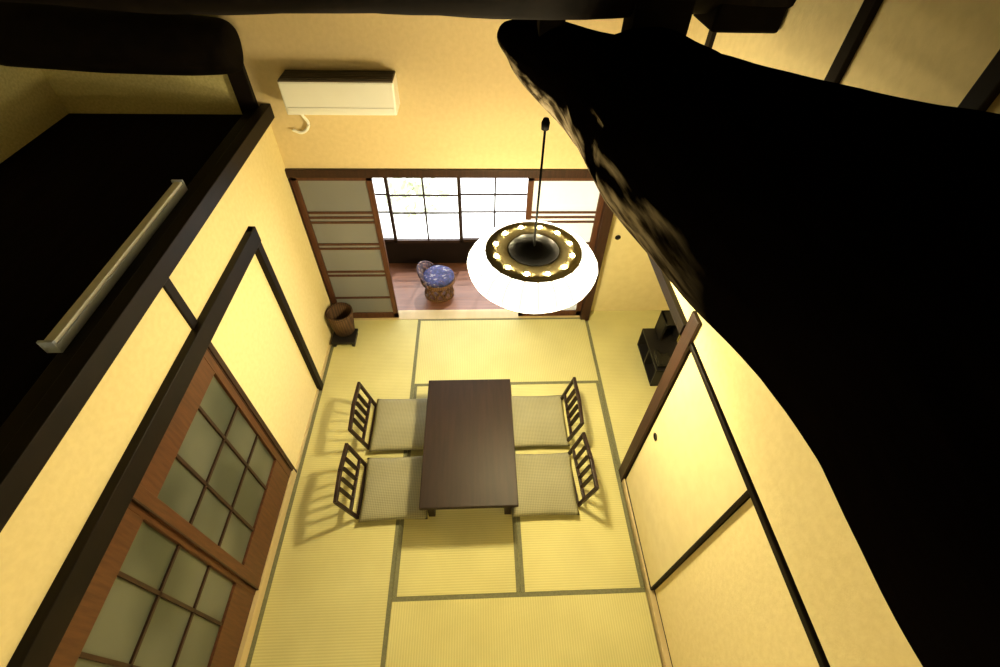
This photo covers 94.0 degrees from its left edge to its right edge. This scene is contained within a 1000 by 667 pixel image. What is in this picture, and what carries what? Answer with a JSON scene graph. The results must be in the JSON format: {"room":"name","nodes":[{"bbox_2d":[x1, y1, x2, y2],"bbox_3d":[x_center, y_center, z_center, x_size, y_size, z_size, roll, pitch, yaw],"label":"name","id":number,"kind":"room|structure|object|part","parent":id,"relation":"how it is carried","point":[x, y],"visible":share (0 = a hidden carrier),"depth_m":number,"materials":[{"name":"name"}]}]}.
{"room":"traditional dwelling","nodes":[
{"label":"traditional dwelling","id":0,"kind":"room"},
{"bbox_2d":[0,65,68,162],"bbox_3d":[-3.031,-0.315,0.886,0.100,2.100,5.200,-1,48,-2],"label":"wall","id":1,"kind":"structure","parent":0,"point":[29,105],"depth_m":3.02,"materials":[{"name":"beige paint"}]},
{"bbox_2d":[0,0,795,19],"bbox_3d":[-0.972,-1.335,1.665,4.113,0.334,0.330,-1,48,-2],"label":"cross beam","id":2,"kind":"structure","parent":1,"relation":"attached to","point":[483,9],"depth_m":1.71,"materials":[{"name":"brown wood"}]},
{"bbox_2d":[0,113,241,426],"bbox_3d":[-2.355,0.357,1.669,1.300,0.070,5.200,-1,48,-2],"label":"ceiling","id":3,"kind":"structure","parent":0,"point":[71,197],"depth_m":2.60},
{"bbox_2d":[0,124,332,666],"bbox_3d":[-1.682,1.089,2.518,0.100,2.260,5.200,-1,48,-2],"label":"wall","id":4,"kind":"structure","parent":0,"point":[253,337],"depth_m":2.59,"materials":[{"name":"beige paint"}]},
{"bbox_2d":[6,226,260,666],"bbox_3d":[-1.586,0.930,1.707,0.065,0.120,4.340,-1,48,-2],"label":"trim","id":5,"kind":"structure","parent":4,"relation":"attached to","point":[38,645],"depth_m":1.94,"materials":[{"name":"brown wood"}]},
{"bbox_2d":[0,104,274,532],"bbox_3d":[-1.640,0.303,1.652,0.170,0.100,5.200,-1,48,-2],"label":"trim","id":6,"kind":"structure","parent":4,"relation":"attached to","point":[35,428],"depth_m":1.90,"materials":[{"name":"brown wood"}]},
{"bbox_2d":[36,179,187,352],"bbox_3d":[-1.768,-0.389,2.206,0.060,0.062,1.200,-1,48,-2],"label":"fluorescent light","id":7,"kind":"object","parent":6,"relation":"on","point":[68,327],"visible":1,"depth_m":2.08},
{"bbox_2d":[48,501,255,666],"bbox_3d":[-1.646,1.523,2.322,0.032,1.590,0.870,-1,48,-2],"label":"door","id":8,"kind":"structure","parent":4,"relation":"in","point":[153,598],"depth_m":2.22,"materials":[{"name":"red wood"}]},
{"bbox_3d":[-1.654,1.490,2.284,0.006,1.090,0.780,-1,48,-2],"label":"frosted glass","id":9,"kind":"part","parent":8,"relation":"part of","materials":[{"name":"white glass"}]},
{"bbox_2d":[163,278,197,328],"bbox_3d":[-1.646,-0.161,2.376,0.032,0.350,0.060,-1,48,-2],"label":"trim","id":10,"kind":"structure","parent":4,"relation":"attached to","point":[170,289],"depth_m":2.38,"materials":[{"name":"brown wood"}]},
{"bbox_2d":[131,348,291,589],"bbox_3d":[-1.664,0.900,2.885,0.032,1.590,0.870,-1,48,-2],"label":"door","id":11,"kind":"structure","parent":4,"relation":"in","point":[215,478],"depth_m":2.75,"materials":[{"name":"red wood"}]},
{"bbox_3d":[-1.672,0.867,2.848,0.006,1.090,0.780,-1,48,-2],"label":"frosted glass","id":12,"kind":"part","parent":11,"relation":"part of","materials":[{"name":"white glass"}]},
{"bbox_2d":[208,342,296,472],"bbox_3d":[-1.689,0.593,3.223,0.060,1.680,0.040,-1,48,-2],"label":"trim","id":13,"kind":"structure","parent":4,"relation":"attached to","point":[211,347],"depth_m":3.05,"materials":[{"name":"brown wood"}]},
{"bbox_2d":[234,469,296,666],"bbox_3d":[-1.645,2.418,2.678,0.072,0.140,3.440,-1,48,-2],"label":"trim","id":14,"kind":"structure","parent":4,"relation":"attached to","point":[247,638],"depth_m":3.23,"materials":[{"name":"brown wood"}]},
{"bbox_2d":[247,226,323,390],"bbox_3d":[-1.691,-0.089,3.759,0.060,1.800,0.070,-1,48,-2],"label":"trim","id":15,"kind":"structure","parent":4,"relation":"attached to","point":[260,253],"depth_m":3.65,"materials":[{"name":"brown wood"}]},
{"bbox_2d":[288,178,331,303],"bbox_3d":[-1.795,-0.749,4.434,0.110,1.680,0.160,-1,48,-2],"label":"trim","id":16,"kind":"structure","parent":4,"relation":"attached to","point":[290,183],"depth_m":4.21,"materials":[{"name":"brown wood"}]},
{"bbox_2d":[295,330,333,471],"bbox_3d":[-1.728,0.503,4.450,0.032,0.080,1.740,-1,48,-2],"label":"trim","id":17,"kind":"structure","parent":4,"relation":"attached to","point":[329,347],"depth_m":4.22,"materials":[{"name":"brown wood"}]},
{"bbox_2d":[40,13,623,168],"bbox_3d":[-0.538,-1.584,3.597,5.250,4.300,0.120,-1,48,-2],"label":"wall","id":18,"kind":"structure","parent":0,"point":[463,105],"depth_m":3.31,"materials":[{"name":"paint"}]},
{"bbox_2d":[0,2,243,75],"bbox_3d":[-2.383,-1.815,2.879,1.432,0.394,0.342,-1,48,-2],"label":"log beam","id":19,"kind":"structure","parent":18,"relation":"attached to","point":[38,36],"depth_m":2.77,"materials":[{"name":"brown wood"}]},
{"bbox_2d":[227,64,258,114],"bbox_3d":[-1.808,-1.635,3.422,0.120,0.870,0.140,-1,48,-2],"label":"trim","id":20,"kind":"structure","parent":18,"relation":"attached to","point":[240,82],"depth_m":3.25,"materials":[{"name":"brown wood"}]},
{"bbox_2d":[277,70,399,133],"bbox_3d":[-1.134,-1.597,3.306,0.824,0.443,0.205,-1,48,-2],"label":"air conditioner","id":21,"kind":"object","parent":18,"relation":"attached to","point":[303,92],"visible":1,"depth_m":3.16,"materials":[{"name":"plastic"}]},
{"bbox_2d":[277,70,394,82],"bbox_3d":[-1.097,-1.742,3.151,0.750,0.017,0.190,-1,48,-2],"label":"vent","id":22,"kind":"object","parent":21,"relation":"attached to","point":[288,76],"depth_m":3.13,"materials":[{"name":"black plastic"}]},
{"bbox_3d":[-1.099,-1.666,3.235,0.760,0.220,0.200,-1,48,-2],"label":"casing","id":23,"kind":"part","parent":21,"relation":"part of","materials":[{"name":"plastic"}]},
{"bbox_2d":[290,178,398,317],"bbox_3d":[-1.409,-0.741,4.436,0.660,1.675,0.030,-1,48,-2],"label":"door","id":24,"kind":"structure","parent":18,"relation":"in","point":[341,217],"depth_m":4.31,"materials":[{"name":"brown wood"}]},
{"bbox_2d":[285,168,591,177],"bbox_3d":[-0.401,-1.354,3.845,2.800,0.070,0.160,-1,48,-2],"label":"trim","id":25,"kind":"structure","parent":18,"relation":"attached to","point":[290,172],"depth_m":3.78,"materials":[{"name":"brown wood"}]},
{"bbox_2d":[354,309,579,319],"bbox_3d":[-0.442,-0.196,5.140,2.640,0.054,0.140,-1,48,-2],"label":"trim","id":26,"kind":"structure","parent":18,"relation":"attached to","point":[481,313],"depth_m":5.12,"materials":[{"name":"brown wood"}]},
{"bbox_2d":[518,178,603,315],"bbox_3d":[0.559,-0.767,4.521,0.680,1.675,0.030,-1,48,-2],"label":"door","id":27,"kind":"structure","parent":18,"relation":"in","point":[574,204],"depth_m":4.12,"materials":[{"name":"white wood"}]},
{"bbox_2d":[591,214,668,310],"bbox_3d":[1.481,-0.829,4.596,0.970,1.700,0.019,-1,48,-2],"label":"door","id":28,"kind":"structure","parent":18,"relation":"in","point":[627,280],"depth_m":4.88,"materials":[{"name":"beige paper"}]},
{"bbox_2d":[385,242,475,262],"bbox_3d":[-0.005,-1.370,4.634,4.100,2.500,0.910,-1,48,-2],"label":"wall","id":29,"kind":"structure","parent":0,"point":[396,252],"depth_m":5.58,"materials":[{"name":"brown wood"}]},
{"bbox_2d":[375,178,394,241],"bbox_3d":[-1.590,-1.633,4.856,0.800,1.650,0.040,-1,48,-2],"label":"window","id":30,"kind":"structure","parent":29,"relation":"in","point":[385,239],"depth_m":5.18,"materials":[{"name":"brown wood"}]},
{"bbox_2d":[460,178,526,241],"bbox_3d":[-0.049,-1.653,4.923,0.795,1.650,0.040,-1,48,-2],"label":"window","id":31,"kind":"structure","parent":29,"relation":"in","point":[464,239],"depth_m":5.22,"materials":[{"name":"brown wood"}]},
{"bbox_2d":[389,263,660,320],"bbox_3d":[-0.629,-0.491,5.452,5.300,0.119,1.110,-1,48,-2],"label":"floor","id":32,"kind":"structure","parent":0,"point":[409,290],"depth_m":5.30,"materials":[{"name":"brown wood"}]},
{"bbox_2d":[417,261,455,302],"bbox_3d":[-0.705,-0.607,5.222,0.418,0.382,0.410,-1,48,-2],"label":"rattan chair","id":33,"kind":"object","parent":32,"relation":"on","point":[437,278],"visible":1,"depth_m":5.15,"materials":[{"name":"blue fabric"}]},
{"bbox_2d":[419,263,430,286],"bbox_3d":[-0.838,-0.675,5.153,0.123,0.170,0.353,5,48,3],"label":"cushion","id":34,"kind":"object","parent":33,"relation":"on","point":[424,268],"depth_m":5.12,"materials":[{"name":"fabric"}]},
{"bbox_3d":[-0.834,-0.683,5.143,0.154,0.169,0.412,5,48,3],"label":"rail","id":35,"kind":"part","parent":33,"relation":"part of","materials":[{"name":"wicker"}]},
{"bbox_2d":[423,265,453,287],"bbox_3d":[-0.689,-0.639,5.172,0.364,0.060,0.364,-1,48,-2],"label":"seat cushion","id":36,"kind":"object","parent":33,"relation":"on","point":[434,276],"depth_m":5.13,"materials":[{"name":"blue fabric"}]},
{"bbox_2d":[655,0,999,666],"bbox_3d":[1.144,0.367,1.884,0.090,4.300,5.200,-1,48,-2],"label":"wall","id":37,"kind":"structure","parent":0,"point":[730,603],"depth_m":1.73,"materials":[{"name":"beige paint"}]},
{"bbox_2d":[580,201,613,319],"bbox_3d":[0.944,-0.811,4.509,0.090,1.780,0.180,-1,48,-2],"label":"trim","id":38,"kind":"structure","parent":37,"relation":"attached to","point":[606,218],"depth_m":4.39,"materials":[{"name":"brown wood"}]},
{"bbox_2d":[621,479,671,666],"bbox_3d":[1.119,2.448,2.768,0.080,0.095,3.300,-1,48,-2],"label":"trim","id":39,"kind":"structure","parent":37,"relation":"attached to","point":[651,598],"depth_m":3.25,"materials":[{"name":"brown wood"}]},
{"bbox_2d":[618,311,701,482],"bbox_3d":[1.074,0.566,3.220,0.100,1.950,0.100,-1,48,-2],"label":"trim","id":40,"kind":"structure","parent":37,"relation":"attached to","point":[694,323],"depth_m":2.96,"materials":[{"name":"brown wood"}]},
{"bbox_2d":[647,254,686,334],"bbox_3d":[1.056,-0.667,3.235,0.120,0.080,1.750,-1,48,-2],"label":"trim","id":41,"kind":"structure","parent":37,"relation":"attached to","point":[674,306],"depth_m":2.79,"materials":[{"name":"brown wood"}]},
{"bbox_2d":[625,350,749,589],"bbox_3d":[1.073,0.942,2.942,0.025,1.665,0.830,-1,48,-2],"label":"door","id":42,"kind":"structure","parent":37,"relation":"in","point":[684,480],"depth_m":2.75,"materials":[{"name":"beige paper"}]},
{"bbox_2d":[654,496,749,666],"bbox_3d":[1.130,1.550,2.394,0.025,1.665,0.830,-1,48,-2],"label":"trim","id":43,"kind":"structure","parent":37,"relation":"in","point":[715,530],"depth_m":2.70,"materials":[{"name":"brown wood"}]},
{"bbox_2d":[705,30,716,47],"bbox_3d":[1.062,-1.778,1.968,0.030,1.150,0.056,-1,48,-2],"label":"trim","id":44,"kind":"structure","parent":37,"relation":"attached to","point":[711,36],"depth_m":2.30,"materials":[{"name":"brown wood"}]},
{"bbox_2d":[693,4,786,33],"bbox_3d":[0.945,-1.386,1.724,0.265,0.420,0.240,-1,48,-2],"label":"bracket","id":45,"kind":"object","parent":37,"relation":"attached to","point":[725,18],"visible":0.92,"depth_m":1.77,"materials":[{"name":"brown wood"}]},
{"bbox_2d":[689,343,829,666],"bbox_3d":[1.149,1.288,1.486,0.060,0.035,3.300,-1,48,-2],"label":"trim","id":46,"kind":"structure","parent":37,"relation":"attached to","point":[819,653],"depth_m":1.93,"materials":[{"name":"brown wood"}]},
{"bbox_2d":[824,0,882,83],"bbox_3d":[1.101,-1.037,1.298,0.030,1.150,0.056,-1,48,-2],"label":"trim","id":47,"kind":"structure","parent":37,"relation":"attached to","point":[868,9],"depth_m":1.43,"materials":[{"name":"brown wood"}]},
{"bbox_2d":[958,49,999,110],"bbox_3d":[1.121,-0.659,0.956,0.030,1.150,0.056,-1,48,-2],"label":"trim","id":48,"kind":"structure","parent":37,"relation":"attached to","point":[986,89],"depth_m":1.06,"materials":[{"name":"brown wood"}]},
{"bbox_3d":[-0.507,1.858,3.364,5.300,0.068,5.300,-1,48,-2],"label":"floor","id":49,"kind":"structure","parent":0,"visible":0},
{"bbox_2d":[245,476,399,666],"bbox_3d":[-1.197,1.864,3.255,0.886,0.050,1.798,-1,48,-2],"label":"mat","id":50,"kind":"object","parent":49,"relation":"on","point":[327,602],"visible":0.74,"depth_m":3.29,"materials":[{"name":"wicker"}]},
{"bbox_2d":[333,443,366,519],"bbox_3d":[-0.956,1.142,3.620,0.515,0.387,0.476,-1,48,-2],"label":"chair","id":51,"kind":"object","parent":50,"relation":"on","point":[341,468],"visible":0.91,"depth_m":3.58,"materials":[{"name":"brown wood"}]},
{"bbox_3d":[-0.912,1.264,3.757,0.420,0.022,0.440,-1,48,-2],"label":"seat","id":52,"kind":"part","parent":51,"relation":"part of","materials":[{"name":"brown wood"}]},
{"bbox_2d":[358,456,427,522],"bbox_3d":[-0.832,1.230,3.732,0.524,0.054,0.536,-2,48,-3],"label":"floor cushion","id":53,"kind":"object","parent":51,"relation":"on","point":[392,485],"visible":0.91,"depth_m":3.69,"materials":[{"name":"fabric"}]},
{"bbox_2d":[296,319,420,477],"bbox_3d":[-1.267,0.529,4.461,0.886,0.050,1.798,-1,48,-2],"label":"mat","id":54,"kind":"object","parent":49,"relation":"on","point":[383,359],"visible":0.55,"depth_m":4.45,"materials":[{"name":"wicker"}]},
{"bbox_2d":[331,328,357,346],"bbox_3d":[-1.595,0.046,4.803,0.240,0.073,0.200,-1,48,-2],"label":"wooden stand","id":55,"kind":"object","parent":54,"relation":"on","point":[336,340],"visible":0.78,"depth_m":4.75,"materials":[{"name":"black paint"}]},
{"bbox_2d":[325,302,354,336],"bbox_3d":[-1.604,-0.128,4.729,0.264,0.270,0.264,-1,48,-2],"label":"basket","id":56,"kind":"object","parent":55,"relation":"on","point":[339,315],"visible":1,"depth_m":4.70,"materials":[{"name":"brown wicker"}]},
{"bbox_2d":[348,382,376,449],"bbox_3d":[-0.979,0.705,4.015,0.515,0.387,0.476,-1,48,-2],"label":"chair","id":57,"kind":"object","parent":54,"relation":"on","point":[357,395],"visible":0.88,"depth_m":3.96,"materials":[{"name":"brown wood"}]},
{"bbox_3d":[-0.935,0.826,4.152,0.420,0.022,0.440,-1,48,-2],"label":"seat","id":58,"kind":"part","parent":57,"relation":"part of","materials":[{"name":"brown wood"}]},
{"bbox_2d":[369,398,426,451],"bbox_3d":[-0.860,0.797,4.124,0.524,0.054,0.536,-1,48,-2],"label":"floor cushion","id":59,"kind":"object","parent":57,"relation":"on","point":[399,424],"visible":0.87,"depth_m":4.08,"materials":[{"name":"fabric"}]},
{"bbox_2d":[392,386,520,596],"bbox_3d":[-0.339,1.184,3.897,0.898,0.050,1.798,-1,48,-2],"label":"mat","id":60,"kind":"object","parent":49,"relation":"on","point":[453,551],"visible":0.48,"depth_m":3.46,"materials":[{"name":"wicker"}]},
{"bbox_2d":[419,379,518,516],"bbox_3d":[-0.251,0.940,3.862,0.720,0.330,1.140,-1,48,-2],"label":"table","id":61,"kind":"object","parent":60,"relation":"on","point":[469,461],"visible":1,"depth_m":3.67,"materials":[{"name":"paint"}]},
{"bbox_3d":[-0.527,1.311,3.541,0.052,0.295,0.052,-1,48,-2],"label":"leg","id":62,"kind":"part","parent":61,"relation":"part of","materials":[{"name":"paint"}]},
{"bbox_3d":[0.062,1.303,3.567,0.052,0.295,0.052,-1,48,-2],"label":"leg","id":63,"kind":"part","parent":61,"relation":"part of","materials":[{"name":"paint"}]},
{"bbox_2d":[414,317,598,385],"bbox_3d":[0.053,0.177,4.820,1.788,0.050,0.898,-1,48,-2],"label":"mat","id":64,"kind":"object","parent":49,"relation":"on","point":[522,351],"visible":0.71,"depth_m":4.78,"materials":[{"name":"wicker"}]},
{"bbox_2d":[385,588,661,666],"bbox_3d":[0.158,2.179,3.012,1.788,0.050,0.898,-1,48,-2],"label":"mat","id":65,"kind":"object","parent":49,"relation":"on","point":[596,627],"visible":1,"depth_m":3.14,"materials":[{"name":"wicker"}]},
{"bbox_2d":[511,383,643,591],"bbox_3d":[0.555,1.172,3.936,0.888,0.050,1.798,-1,48,-2],"label":"mat","id":66,"kind":"object","parent":49,"relation":"on","point":[595,548],"visible":0.67,"depth_m":3.59,"materials":[{"name":"wicker"}]},
{"bbox_2d":[560,377,583,441],"bbox_3d":[0.424,0.678,4.083,0.515,0.387,0.476,-1,48,-2],"label":"chair","id":67,"kind":"object","parent":66,"relation":"on","point":[573,381],"visible":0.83,"depth_m":4.03,"materials":[{"name":"brown wood"}]},
{"bbox_2d":[511,395,569,446],"bbox_3d":[0.329,0.777,4.179,0.524,0.054,0.536,-1,48,-2],"label":"floor cushion","id":68,"kind":"object","parent":67,"relation":"on","point":[537,420],"visible":0.89,"depth_m":4.14,"materials":[{"name":"fabric"}]},
{"bbox_2d":[568,432,598,506],"bbox_3d":[0.456,1.097,3.704,0.515,0.387,0.476,-3,48,-5],"label":"chair","id":69,"kind":"object","parent":66,"relation":"on","point":[583,436],"visible":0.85,"depth_m":3.66,"materials":[{"name":"brown wood"}]},
{"bbox_2d":[512,452,579,516],"bbox_3d":[0.347,1.214,3.784,0.524,0.054,0.536,-1,48,-2],"label":"floor cushion","id":70,"kind":"object","parent":69,"relation":"on","point":[545,483],"visible":0.91,"depth_m":3.74,"materials":[{"name":"fabric"}]},
{"bbox_3d":[0.405,1.223,3.836,0.420,0.022,0.440,-3,48,-5],"label":"seat","id":71,"kind":"part","parent":69,"relation":"part of","materials":[{"name":"beige fabric"}]},
{"bbox_2d":[585,320,680,469],"bbox_3d":[1.475,0.511,4.563,1.018,0.050,1.728,-1,48,-2],"label":"mat","id":72,"kind":"object","parent":49,"relation":"on","point":[627,393],"visible":0.4,"depth_m":4.60,"materials":[{"name":"wicker"}]},
{"bbox_2d":[637,310,678,385],"bbox_3d":[1.602,0.142,4.528,0.300,0.500,0.540,-1,48,-2],"label":"display stand","id":73,"kind":"object","parent":72,"relation":"on","point":[663,338],"visible":0.68,"depth_m":4.58,"materials":[{"name":"black paint"}]},
{"bbox_2d":[653,350,669,367],"bbox_3d":[1.539,0.242,4.397,0.140,0.060,0.180,-1,48,-2],"label":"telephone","id":74,"kind":"object","parent":73,"relation":"on","point":[661,359],"visible":0.98,"depth_m":4.38,"materials":[{"name":"black plastic"}]},
{"bbox_2d":[655,310,678,340],"bbox_3d":[1.658,-0.071,4.557,0.180,0.255,0.190,-1,48,-2],"label":"shelf","id":75,"kind":"object","parent":73,"relation":"attached to","point":[665,328],"depth_m":4.57,"materials":[{"name":"black paint"}]},
{"label":"outside","id":76,"kind":"structure","parent":0,"visible":0},
{"bbox_2d":[372,178,527,242],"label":"window","id":77,"kind":"structure","parent":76,"point":[474,224],"depth_m":7.21,"materials":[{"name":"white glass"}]},
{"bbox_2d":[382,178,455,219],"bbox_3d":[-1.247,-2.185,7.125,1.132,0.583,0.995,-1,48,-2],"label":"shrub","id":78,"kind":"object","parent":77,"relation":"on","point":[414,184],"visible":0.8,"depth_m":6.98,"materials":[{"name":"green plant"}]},
{"bbox_3d":[-0.356,2.353,0.039,5.300,4.300,0.100,-1,48,-2],"label":"wall","id":79,"kind":"structure","parent":0,"visible":0},
{"bbox_2d":[497,20,999,666],"bbox_3d":[0.622,-0.128,0.967,0.704,0.853,4.585,-5,48,-6],"label":"log beam","id":80,"kind":"structure","parent":79,"relation":"attached to","point":[843,241],"depth_m":0.67,"materials":[{"name":"brown wood"}]},
{"bbox_2d":[467,117,597,313],"bbox_3d":[0.195,-0.648,2.422,0.756,0.930,0.756,-1,48,-2],"label":"pendant lamp","id":81,"kind":"object","parent":80,"relation":"hanging from","point":[535,266],"visible":1,"depth_m":2.53,"materials":[{"name":"beige paper"}]},
{"bbox_3d":[0.187,-0.403,2.693,0.756,0.198,0.756,-1,48,-2],"label":"lamp shade","id":82,"kind":"part","parent":81,"relation":"part of","materials":[{"name":"beige paper"}]},
{"bbox_3d":[0.197,-0.712,2.352,0.012,0.660,0.011,-1,48,-2],"label":"cord","id":83,"kind":"part","parent":81,"relation":"part of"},
{"bbox_2d":[621,0,695,35],"bbox_3d":[0.620,-1.520,1.497,0.220,1.220,0.160,-1,48,-2],"label":"strut","id":84,"kind":"object","parent":80,"relation":"on","point":[676,15],"visible":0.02,"depth_m":1.74,"materials":[{"name":"brown wood"}]}
]}

